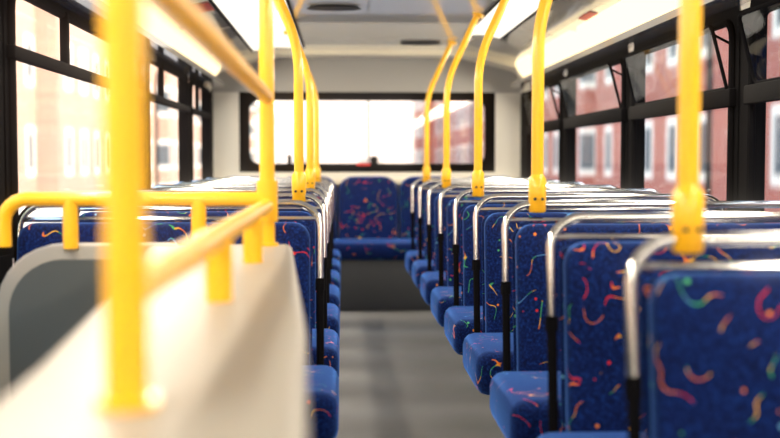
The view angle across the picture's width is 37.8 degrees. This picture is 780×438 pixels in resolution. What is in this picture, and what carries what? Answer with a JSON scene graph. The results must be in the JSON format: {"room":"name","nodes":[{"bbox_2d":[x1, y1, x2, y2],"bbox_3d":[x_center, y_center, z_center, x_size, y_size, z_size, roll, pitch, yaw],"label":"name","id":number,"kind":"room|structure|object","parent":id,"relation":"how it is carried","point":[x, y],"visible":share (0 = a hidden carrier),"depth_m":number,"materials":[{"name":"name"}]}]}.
{"room":"bus interior","nodes":[
{"label":"bus interior","id":0,"kind":"room"},
{"bbox_2d":[0,0,213,286],"bbox_3d":[-1.131,0.101,3.090,0.080,1.640,11.450,0,3,-2],"label":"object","id":1,"kind":"structure","parent":0,"point":[10,52],"depth_m":4.00,"materials":[{"name":"black metal"}]},
{"bbox_2d":[213,58,520,237],"bbox_3d":[-0.171,-0.326,8.820,2.480,1.900,0.150,0,3,-2],"label":"wall","id":2,"kind":"structure","parent":0,"point":[336,79],"depth_m":8.81,"materials":[{"name":"white plastic"}]},
{"bbox_2d":[193,0,620,91],"bbox_3d":[0.068,-0.833,3.092,2.480,0.335,11.550,0,3,-2],"label":"ceiling","id":3,"kind":"structure","parent":0,"point":[341,29],"depth_m":6.65,"materials":[{"name":"grey plastic"}]},
{"bbox_2d":[50,0,99,26],"label":"ceiling lights","id":4,"kind":"object","parent":3,"relation":"attached to","point":[89,10],"depth_m":4.07,"materials":[{"name":"grey plastic"}]},
{"bbox_2d":[145,0,224,86],"label":"ceiling lights","id":5,"kind":"object","parent":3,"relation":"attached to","point":[168,42],"depth_m":6.14,"materials":[{"name":"grey plastic"}]},
{"bbox_2d":[511,0,750,87],"bbox_3d":[1.187,-0.790,3.016,0.150,0.186,11.000,0,3,-2],"label":"ceiling lights","id":6,"kind":"object","parent":3,"relation":"attached to","point":[625,24],"visible":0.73,"depth_m":5.39,"materials":[{"name":"grey plastic"}]},
{"bbox_2d":[336,311,505,437],"bbox_3d":[0.068,0.947,3.184,2.480,0.060,11.550,0,3,-2],"label":"floor","id":7,"kind":"structure","parent":0,"point":[400,375],"depth_m":5.52,"materials":[{"name":"plastic"}]},
{"bbox_2d":[0,0,307,437],"bbox_3d":[-0.482,0.066,1.538,0.734,1.870,2.654,0,3,-5],"label":"guard","id":8,"kind":"object","parent":7,"relation":"on","point":[203,335],"visible":1,"depth_m":1.21,"materials":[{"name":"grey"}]},
{"bbox_2d":[14,0,340,437],"bbox_3d":[-0.709,-0.122,5.293,0.951,1.903,4.875,0,3,-2],"label":"seats","id":9,"kind":"object","parent":7,"relation":"on","point":[306,214],"visible":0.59,"depth_m":3.39,"materials":[{"name":"blue fabric"}]},
{"bbox_2d":[226,176,509,310],"bbox_3d":[-0.156,0.165,8.478,2.360,0.955,0.775,0,3,-2],"label":"seats","id":10,"kind":"object","parent":7,"relation":"on","point":[375,276],"visible":0.35,"depth_m":8.17,"materials":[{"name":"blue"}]},
{"bbox_2d":[405,0,779,437],"bbox_3d":[0.701,-0.082,4.513,0.951,1.903,6.315,0,3,-2],"label":"seats","id":11,"kind":"object","parent":7,"relation":"on","point":[581,310],"visible":1,"depth_m":2.55,"materials":[{"name":"blue fabric"}]},
{"bbox_2d":[520,0,779,211],"bbox_3d":[1.241,0.095,3.189,0.132,1.640,11.450,0,3,-2],"label":"window frame","id":12,"kind":"structure","parent":0,"point":[748,89],"depth_m":4.25,"materials":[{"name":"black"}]},
{"label":"outside","id":13,"kind":"structure","parent":0,"visible":0},
{"bbox_2d":[254,101,412,163],"bbox_3d":[-6.175,-13.610,153.278,60.800,18.200,8.600,0,3,-2],"label":"sky","id":14,"kind":"structure","parent":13,"point":[343,125],"depth_m":149.53,"materials":[{"name":"white"}]},
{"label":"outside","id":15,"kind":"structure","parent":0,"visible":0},
{"bbox_2d":[154,33,713,200],"bbox_3d":[-2.112,-2.992,54.828,48.000,7.568,189.900,0,3,-2],"label":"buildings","id":16,"kind":"structure","parent":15,"point":[709,80],"depth_m":24.28,"materials":[{"name":"red brick"}]},
{"bbox_2d":[15,0,258,227],"bbox_3d":[-16.513,-7.240,49.875,10.466,15.904,161.866,0,3,-2],"label":"buildings","id":17,"kind":"structure","parent":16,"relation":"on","point":[59,117],"depth_m":39.98,"materials":[{"name":"brick"},{"name":"glass"}]},
{"bbox_2d":[413,9,779,211],"bbox_3d":[11.152,-9.061,51.396,10.434,19.386,162.762,0,3,-2],"label":"buildings","id":18,"kind":"structure","parent":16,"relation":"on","point":[598,147],"depth_m":32.06,"materials":[{"name":"red brick"}]}
]}

